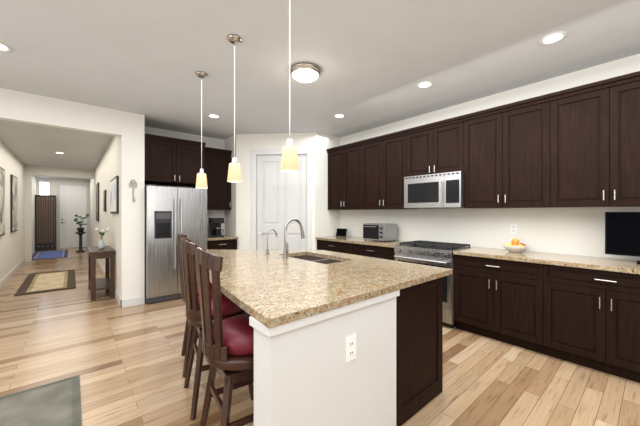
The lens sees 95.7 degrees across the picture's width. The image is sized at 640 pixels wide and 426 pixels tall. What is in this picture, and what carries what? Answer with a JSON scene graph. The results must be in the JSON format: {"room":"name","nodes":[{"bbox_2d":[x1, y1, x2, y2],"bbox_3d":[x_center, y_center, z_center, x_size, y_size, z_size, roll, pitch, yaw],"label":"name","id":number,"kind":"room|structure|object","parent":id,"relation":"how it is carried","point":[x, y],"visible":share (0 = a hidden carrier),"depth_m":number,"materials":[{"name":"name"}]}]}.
{"room":"kitchen","nodes":[
{"label":"kitchen","id":0,"kind":"room"},
{"bbox_2d":[0,141,35,280],"bbox_3d":[-7.410,-0.055,7.017,0.120,2.850,9.940,0,0,-41],"label":"wall","id":1,"kind":"structure","parent":0,"point":[11,251],"depth_m":6.45,"materials":[{"name":"paint"}]},
{"bbox_2d":[0,167,4,235],"bbox_3d":[-5.789,-0.205,5.245,0.032,1.250,0.800,0,0,-41],"label":"framed picture","id":2,"kind":"object","parent":1,"relation":"attached to","point":[2,201],"visible":1,"depth_m":5.33},
{"bbox_2d":[0,258,24,287],"bbox_3d":[-6.182,1.315,5.686,0.012,0.110,6.320,0,0,-41],"label":"baseboard","id":3,"kind":"structure","parent":1,"relation":"attached to","point":[5,279],"depth_m":6.17,"materials":[{"name":"white wood"}]},
{"bbox_2d":[10,174,17,232],"bbox_3d":[-6.895,-0.205,6.536,0.032,1.250,0.800,0,0,-41],"label":"framed picture","id":4,"kind":"object","parent":1,"relation":"attached to","point":[13,203],"visible":1,"depth_m":6.34},
{"bbox_2d":[0,120,112,179],"bbox_3d":[-6.776,-1.390,7.560,1.790,0.120,9.940,0,0,-41],"label":"ceiling","id":5,"kind":"structure","parent":0,"point":[27,144],"depth_m":5.71,"materials":[{"name":"paint"}]},
{"bbox_2d":[24,165,94,261],"bbox_3d":[-7.694,0.020,8.631,1.550,2.700,0.120,0,0,-41],"label":"wall","id":6,"kind":"structure","parent":0,"point":[29,171],"depth_m":8.16,"materials":[{"name":"paint"}]},
{"bbox_2d":[36,177,88,248],"bbox_3d":[-9.972,0.020,11.288,1.550,2.700,0.120,0,0,-41],"label":"wall","id":7,"kind":"structure","parent":0,"point":[53,185],"depth_m":11.10,"materials":[{"name":"paint"}]},
{"bbox_2d":[39,181,49,194],"bbox_3d":[-10.341,-0.035,10.874,0.310,2.310,0.025,0,0,-41],"label":"window","id":8,"kind":"structure","parent":7,"relation":"in","point":[44,187],"depth_m":10.87,"materials":[{"name":"white glass"}]},
{"bbox_2d":[57,183,88,248],"bbox_3d":[-9.682,0.115,11.381,0.950,2.510,0.112,0,0,-41],"label":"front door","id":9,"kind":"structure","parent":7,"relation":"in","point":[72,200],"depth_m":11.36,"materials":[{"name":"white wood"}]},
{"bbox_2d":[0,88,136,201],"bbox_3d":[-4.989,-0.055,2.455,5.860,2.850,0.138,0,0,-41],"label":"wall","id":10,"kind":"structure","parent":0,"point":[22,107],"depth_m":3.76,"materials":[{"name":"paint"}]},
{"bbox_2d":[89,111,144,299],"bbox_3d":[-6.039,-0.055,8.113,0.288,2.850,10.060,0,0,-41],"label":"wall","id":11,"kind":"structure","parent":0,"point":[123,158],"depth_m":4.34,"materials":[{"name":"paint"}]},
{"bbox_2d":[96,182,98,220],"bbox_3d":[-6.039,-0.290,7.863,0.032,1.020,0.800,0,0,-41],"label":"framed picture","id":12,"kind":"object","parent":11,"relation":"attached to","point":[97,201],"visible":0.93,"depth_m":7.61},
{"bbox_2d":[103,190,105,211],"bbox_3d":[-4.542,-0.255,6.117,0.032,0.450,0.300,0,0,-41],"label":"framed picture","id":13,"kind":"object","parent":11,"relation":"attached to","point":[104,200],"visible":0.93,"depth_m":6.02},
{"bbox_2d":[96,259,122,307],"bbox_3d":[-4.972,1.315,6.636,0.012,0.110,6.452,0,0,-41],"label":"baseboard","id":14,"kind":"structure","parent":11,"relation":"attached to","point":[120,302],"depth_m":4.58,"materials":[{"name":"white wood"}]},
{"bbox_2d":[110,176,118,213],"bbox_3d":[-3.404,-0.280,4.788,0.033,0.580,0.950,0,0,-41],"label":"framed picture","id":15,"kind":"object","parent":11,"relation":"attached to","point":[114,195],"visible":1,"depth_m":4.58},
{"bbox_2d":[145,126,224,235],"bbox_3d":[-1.911,-0.055,5.948,3.160,2.850,0.120,0,0,-41],"label":"wall","id":16,"kind":"structure","parent":0,"point":[210,142],"depth_m":5.58,"materials":[{"name":"paint"}]},
{"bbox_2d":[145,133,205,187],"bbox_3d":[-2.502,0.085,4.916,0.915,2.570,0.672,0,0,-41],"label":"upper cabinet","id":17,"kind":"object","parent":16,"relation":"attached to","point":[170,161],"visible":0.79,"depth_m":4.66,"materials":[{"name":"brown wood"}]},
{"bbox_2d":[195,147,231,209],"bbox_3d":[-2.033,-0.630,5.522,0.583,1.140,0.362,0,0,-41],"label":"upper cabinet","id":18,"kind":"object","parent":16,"relation":"attached to","point":[217,161],"visible":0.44,"depth_m":5.43,"materials":[{"name":"brown wood"}]},
{"bbox_2d":[225,132,339,249],"bbox_3d":[-0.779,-0.055,5.605,2.323,2.850,0.507,0,0,4],"label":"wall","id":19,"kind":"structure","parent":0,"point":[325,221],"depth_m":5.43,"materials":[{"name":"paint"}]},
{"bbox_2d":[251,149,311,249],"bbox_3d":[-0.713,0.098,5.403,1.130,2.545,0.103,0,0,4],"label":"pantry door","id":20,"kind":"structure","parent":19,"relation":"in","point":[283,198],"depth_m":5.41,"materials":[{"name":"white wood"}]},
{"bbox_2d":[0,247,639,425],"bbox_3d":[-4.317,1.400,4.268,9.400,0.060,18.500,0,0,-41],"label":"floor","id":21,"kind":"structure","parent":0,"point":[126,364],"depth_m":2.50,"materials":[{"name":"brown wood"}]},
{"bbox_2d":[0,375,81,425],"bbox_3d":[-2.175,1.357,1.231,1.800,0.024,1.600,0,0,-41],"label":"dining rug","id":22,"kind":"object","parent":21,"relation":"on","point":[56,403],"visible":0.92,"depth_m":2.03,"materials":[{"name":"grey fabric"}]},
{"bbox_2d":[14,270,75,295],"bbox_3d":[-5.457,1.362,5.859,0.780,0.014,2.200,0,0,-41],"label":"rug","id":23,"kind":"object","parent":21,"relation":"on","point":[34,283],"visible":1,"depth_m":5.66,"materials":[{"name":"beige fabric"}]},
{"bbox_2d":[35,195,55,250],"bbox_3d":[-10.093,0.360,10.673,0.555,2.020,0.455,0,0,-41],"label":"tall cabinet","id":24,"kind":"object","parent":21,"relation":"on","point":[45,222],"visible":1,"depth_m":10.50,"materials":[{"name":"brown wood"}]},
{"bbox_2d":[32,250,67,259],"bbox_3d":[-8.859,1.362,9.529,0.850,0.014,2.200,0,0,-41],"label":"entry rug","id":25,"kind":"object","parent":21,"relation":"on","point":[50,254],"visible":0.85,"depth_m":9.48,"materials":[{"name":"blue fabric"}]},
{"bbox_2d":[74,214,88,252],"bbox_3d":[-8.389,0.704,10.195,0.423,1.332,0.319,0,0,-41],"label":"plant stand","id":26,"kind":"object","parent":21,"relation":"on","point":[80,230],"visible":1,"depth_m":10.14,"materials":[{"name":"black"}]},
{"bbox_2d":[87,245,114,299],"bbox_3d":[-3.778,0.990,4.980,0.325,0.760,0.980,0,0,-41],"label":"console table","id":27,"kind":"object","parent":21,"relation":"on","point":[107,252],"visible":1,"depth_m":4.71,"materials":[{"name":"brown wood"}]},
{"bbox_2d":[95,228,109,248],"bbox_3d":[-3.673,0.425,4.890,0.211,0.368,0.192,0,0,-41],"label":"flower vase","id":28,"kind":"object","parent":27,"relation":"on","point":[101,244],"visible":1,"depth_m":4.85,"materials":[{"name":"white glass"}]},
{"bbox_2d":[145,184,206,303],"bbox_3d":[-2.454,0.472,4.846,0.880,1.795,0.827,0,0,-41],"label":"refrigerator","id":29,"kind":"object","parent":21,"relation":"on","point":[171,213],"visible":0.75,"depth_m":4.48,"materials":[{"name":"grey metal"}]},
{"bbox_2d":[177,233,211,376],"bbox_3d":[-1.061,0.777,2.691,0.483,1.189,0.442,0,0,-27],"label":"stool","id":30,"kind":"object","parent":21,"relation":"on","point":[188,332],"visible":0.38,"depth_m":2.52,"materials":[{"name":"brown wood"}]},
{"bbox_2d":[180,238,253,419],"bbox_3d":[-0.788,0.777,2.193,0.483,1.189,0.442,0,0,-30],"label":"stool","id":31,"kind":"object","parent":21,"relation":"on","point":[230,308],"visible":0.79,"depth_m":2.02,"materials":[{"name":"brown wood"}]},
{"bbox_2d":[207,235,237,249],"bbox_3d":[-1.942,0.905,5.422,0.589,0.930,0.632,0,0,-41],"label":"base cabinet","id":32,"kind":"object","parent":21,"relation":"on","point":[227,242],"visible":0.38,"depth_m":5.21,"materials":[{"name":"brown wood"}]},
{"bbox_2d":[209,218,223,236],"bbox_3d":[-1.934,0.265,5.435,0.217,0.349,0.250,0,0,-41],"label":"coffee maker","id":33,"kind":"object","parent":32,"relation":"on","point":[215,229],"visible":1,"depth_m":5.38,"materials":[{"name":"black plastic"}]},
{"bbox_2d":[195,247,253,425],"bbox_3d":[-0.445,0.777,1.649,0.483,1.189,0.442,0,0,-34],"label":"stool","id":34,"kind":"object","parent":21,"relation":"on","point":[228,347],"visible":0.79,"depth_m":1.48,"materials":[{"name":"brown wood"}]},
{"bbox_2d":[209,254,449,425],"bbox_3d":[-0.349,0.925,2.566,1.560,0.890,2.240,0,0,-41],"label":"kitchen island","id":35,"kind":"object","parent":21,"relation":"on","point":[302,376],"depth_m":1.60,"materials":[{"name":"paint"}]},
{"bbox_2d":[215,250,321,261],"bbox_3d":[-0.701,0.460,3.196,1.399,0.040,0.527,0,0,-41],"label":"island countertop","id":36,"kind":"structure","parent":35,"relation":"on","point":[231,255],"depth_m":3.07,"materials":[{"name":"beige stone"}]},
{"bbox_2d":[265,229,276,253],"bbox_3d":[-0.519,0.305,3.124,0.141,0.267,0.064,0,0,-41],"label":"faucet","id":37,"kind":"object","parent":36,"relation":"on","point":[267,250],"visible":1,"depth_m":3.09,"materials":[{"name":"silver metal"}]},
{"bbox_2d":[282,218,304,257],"bbox_3d":[-0.249,0.245,2.894,0.269,0.387,0.101,0,0,-41],"label":"faucet","id":38,"kind":"object","parent":35,"relation":"on","point":[285,251],"visible":1,"depth_m":2.84,"materials":[{"name":"silver metal"}]},
{"bbox_2d":[210,258,451,325],"bbox_3d":[0.099,0.460,2.105,1.650,0.040,0.968,0,0,-41],"label":"island countertop","id":39,"kind":"structure","parent":35,"relation":"on","point":[273,294],"depth_m":1.81,"materials":[{"name":"beige stone"}]},
{"bbox_2d":[345,334,355,362],"bbox_3d":[0.165,0.720,1.544,0.080,0.130,0.009,0,0,-41],"label":"outlet","id":40,"kind":"object","parent":35,"relation":"attached to","point":[350,348],"visible":1,"depth_m":1.54,"materials":[{"name":"white plastic"}]},
{"bbox_2d":[317,240,346,252],"bbox_3d":[0.462,0.925,5.144,0.597,0.890,0.910,0,0,-41],"label":"base cabinet","id":41,"kind":"object","parent":21,"relation":"on","point":[328,245],"depth_m":4.98,"materials":[{"name":"brown wood"}]},
{"bbox_2d":[347,244,403,260],"bbox_3d":[0.976,0.925,4.544,0.597,0.890,0.909,0,0,-41],"label":"base cabinet","id":42,"kind":"object","parent":21,"relation":"on","point":[369,250],"depth_m":4.33,"materials":[{"name":"brown wood"}]},
{"bbox_2d":[315,236,408,247],"bbox_3d":[0.706,0.460,4.836,0.627,0.040,1.700,0,0,-41],"label":"countertop","id":43,"kind":"structure","parent":42,"relation":"on","point":[348,239],"depth_m":4.64,"materials":[{"name":"beige stone"}]},
{"bbox_2d":[336,228,346,236],"bbox_3d":[0.414,0.364,5.424,0.220,0.150,0.090,0,0,37],"label":"tablet stand","id":44,"kind":"object","parent":43,"relation":"on","point":[340,232],"visible":0.98,"depth_m":5.40,"materials":[{"name":"black plastic"}]},
{"bbox_2d":[363,223,396,241],"bbox_3d":[0.938,0.304,4.617,0.367,0.270,0.430,0,0,-41],"label":"toaster oven","id":45,"kind":"object","parent":43,"relation":"on","point":[383,232],"visible":1,"depth_m":4.49,"materials":[{"name":"silver metal"}]},
{"bbox_2d":[394,240,470,327],"bbox_3d":[1.491,0.889,3.859,0.693,0.962,0.792,0,0,-41],"label":"range","id":46,"kind":"object","parent":21,"relation":"on","point":[433,253],"visible":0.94,"depth_m":3.55,"materials":[{"name":"silver metal"}]},
{"bbox_2d":[454,256,534,350],"bbox_3d":[2.089,0.925,3.246,0.597,0.890,0.910,0,0,-41],"label":"base cabinet","id":47,"kind":"object","parent":21,"relation":"on","point":[494,299],"depth_m":3.06,"materials":[{"name":"brown wood"}]},
{"bbox_2d":[535,264,639,382],"bbox_3d":[2.623,0.925,2.623,0.597,0.890,0.969,0,0,-41],"label":"base cabinet","id":48,"kind":"object","parent":21,"relation":"on","point":[581,310],"depth_m":2.51,"materials":[{"name":"brown wood"}]},
{"bbox_2d":[453,248,639,275],"bbox_3d":[2.888,0.460,2.290,0.627,0.040,3.398,0,0,-41],"label":"countertop","id":49,"kind":"structure","parent":48,"relation":"on","point":[601,264],"depth_m":2.80,"materials":[{"name":"beige stone"}]},
{"bbox_2d":[501,238,528,252],"bbox_3d":[2.202,0.362,3.270,0.270,0.153,0.270,0,0,-41],"label":"fruit bowl","id":50,"kind":"object","parent":49,"relation":"on","point":[515,246],"visible":1,"depth_m":3.22,"materials":[{"name":"ceramic"}]},
{"bbox_2d":[605,212,639,263],"bbox_3d":[2.869,0.214,2.446,0.180,0.449,0.660,0,0,-41],"label":"television","id":51,"kind":"object","parent":49,"relation":"on","point":[622,233],"depth_m":2.60,"materials":[{"name":"black plastic"}]},
{"bbox_2d":[0,0,639,139],"bbox_3d":[-1.258,-1.530,0.700,9.240,0.100,8.940,0,0,-41],"label":"ceiling","id":52,"kind":"structure","parent":0,"point":[376,61],"depth_m":2.69,"materials":[{"name":"paint"}]},
{"bbox_2d":[0,42,12,51],"bbox_3d":[-2.853,-1.475,2.560,0.190,0.010,0.190,0,0,-41],"label":"recessed light","id":53,"kind":"object","parent":52,"relation":"in","point":[5,48],"visible":1,"depth_m":2.60,"materials":[{"name":"white glass"}]},
{"bbox_2d":[195,71,207,188],"bbox_3d":[-1.259,-0.872,3.083,0.124,1.214,0.124,0,0,-41],"label":"pendant light","id":54,"kind":"object","parent":52,"relation":"hanging from","point":[201,181],"visible":1,"depth_m":3.06,"materials":[{"name":"beige glass"}]},
{"bbox_2d":[207,114,220,117],"bbox_3d":[-1.617,-1.475,4.422,0.190,0.010,0.190,0,0,-41],"label":"recessed light","id":55,"kind":"object","parent":52,"relation":"in","point":[213,115],"visible":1,"depth_m":4.42,"materials":[{"name":"white glass"}]},
{"bbox_2d":[227,34,241,182],"bbox_3d":[-0.726,-0.872,2.460,0.124,1.214,0.124,0,0,-41],"label":"pendant light","id":56,"kind":"object","parent":52,"relation":"hanging from","point":[234,172],"visible":1,"depth_m":2.43,"materials":[{"name":"beige glass"}]},
{"bbox_2d":[280,0,298,172],"bbox_3d":[-0.192,-0.872,1.837,0.124,1.214,0.124,0,0,-41],"label":"pendant light","id":57,"kind":"object","parent":52,"relation":"hanging from","point":[289,161],"visible":1,"depth_m":1.80,"materials":[{"name":"beige glass"}]},
{"bbox_2d":[290,62,320,82],"bbox_3d":[-0.152,-1.429,3.005,0.320,0.099,0.320,0,0,-41],"label":"flush-mount ceiling light","id":58,"kind":"object","parent":52,"relation":"attached to","point":[304,72],"visible":1,"depth_m":2.92,"materials":[{"name":"white glass"}]},
{"bbox_2d":[333,114,345,117],"bbox_3d":[0.297,-1.475,4.417,0.190,0.010,0.190,0,0,-41],"label":"recessed light","id":59,"kind":"object","parent":52,"relation":"in","point":[339,116],"visible":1,"depth_m":4.42,"materials":[{"name":"white glass"}]},
{"bbox_2d":[416,81,433,88],"bbox_3d":[1.207,-1.475,3.340,0.190,0.010,0.190,0,0,-41],"label":"recessed light","id":60,"kind":"object","parent":52,"relation":"in","point":[424,84],"visible":1,"depth_m":3.33,"materials":[{"name":"white glass"}]},
{"bbox_2d":[539,31,566,44],"bbox_3d":[1.969,-1.475,2.451,0.190,0.010,0.190,0,0,-41],"label":"recessed light","id":61,"kind":"object","parent":52,"relation":"in","point":[553,38],"visible":1,"depth_m":2.44,"materials":[{"name":"white glass"}]},
{"bbox_2d":[340,53,639,259],"bbox_3d":[2.204,-0.055,3.667,0.120,2.850,8.940,0,0,-41],"label":"wall","id":62,"kind":"structure","parent":0,"point":[580,231],"depth_m":3.51,"materials":[{"name":"paint"}]},
{"bbox_2d":[327,143,358,209],"bbox_3d":[0.564,-0.613,5.232,0.327,1.105,0.909,0,0,-41],"label":"upper cabinet","id":63,"kind":"object","parent":62,"relation":"attached to","point":[343,162],"depth_m":5.15,"materials":[{"name":"brown wood"}]},
{"bbox_2d":[359,131,410,209],"bbox_3d":[1.098,-0.613,4.609,0.327,1.105,0.970,0,0,-41],"label":"upper cabinet","id":64,"kind":"object","parent":62,"relation":"attached to","point":[384,163],"depth_m":4.48,"materials":[{"name":"brown wood"}]},
{"bbox_2d":[411,119,462,175],"bbox_3d":[1.635,-0.840,3.983,0.327,0.650,0.800,0,0,-41],"label":"upper cabinet","id":65,"kind":"object","parent":62,"relation":"attached to","point":[437,148],"depth_m":3.83,"materials":[{"name":"brown wood"}]},
{"bbox_2d":[404,171,463,208],"bbox_3d":[1.588,-0.288,3.943,0.451,0.447,0.794,0,0,-41],"label":"microwave","id":66,"kind":"object","parent":65,"relation":"attached to","point":[438,190],"visible":0.98,"depth_m":3.78,"materials":[{"name":"grey metal"}]},
{"bbox_2d":[455,99,542,207],"bbox_3d":[2.171,-0.613,3.357,0.327,1.105,0.969,0,0,-41],"label":"upper cabinet","id":67,"kind":"object","parent":62,"relation":"attached to","point":[501,145],"depth_m":3.24,"materials":[{"name":"brown wood"}]},
{"bbox_2d":[510,224,516,233],"bbox_3d":[2.304,0.190,3.450,0.008,0.120,0.072,0,0,-41],"label":"outlet","id":68,"kind":"object","parent":62,"relation":"attached to","point":[513,228],"visible":1,"depth_m":3.45,"materials":[{"name":"white plastic"}]},
{"bbox_2d":[539,75,639,206],"bbox_3d":[2.725,-0.613,2.711,0.327,1.105,0.970,0,0,-41],"label":"upper cabinet","id":69,"kind":"object","parent":62,"relation":"attached to","point":[578,146],"depth_m":2.69,"materials":[{"name":"brown wood"}]}
]}

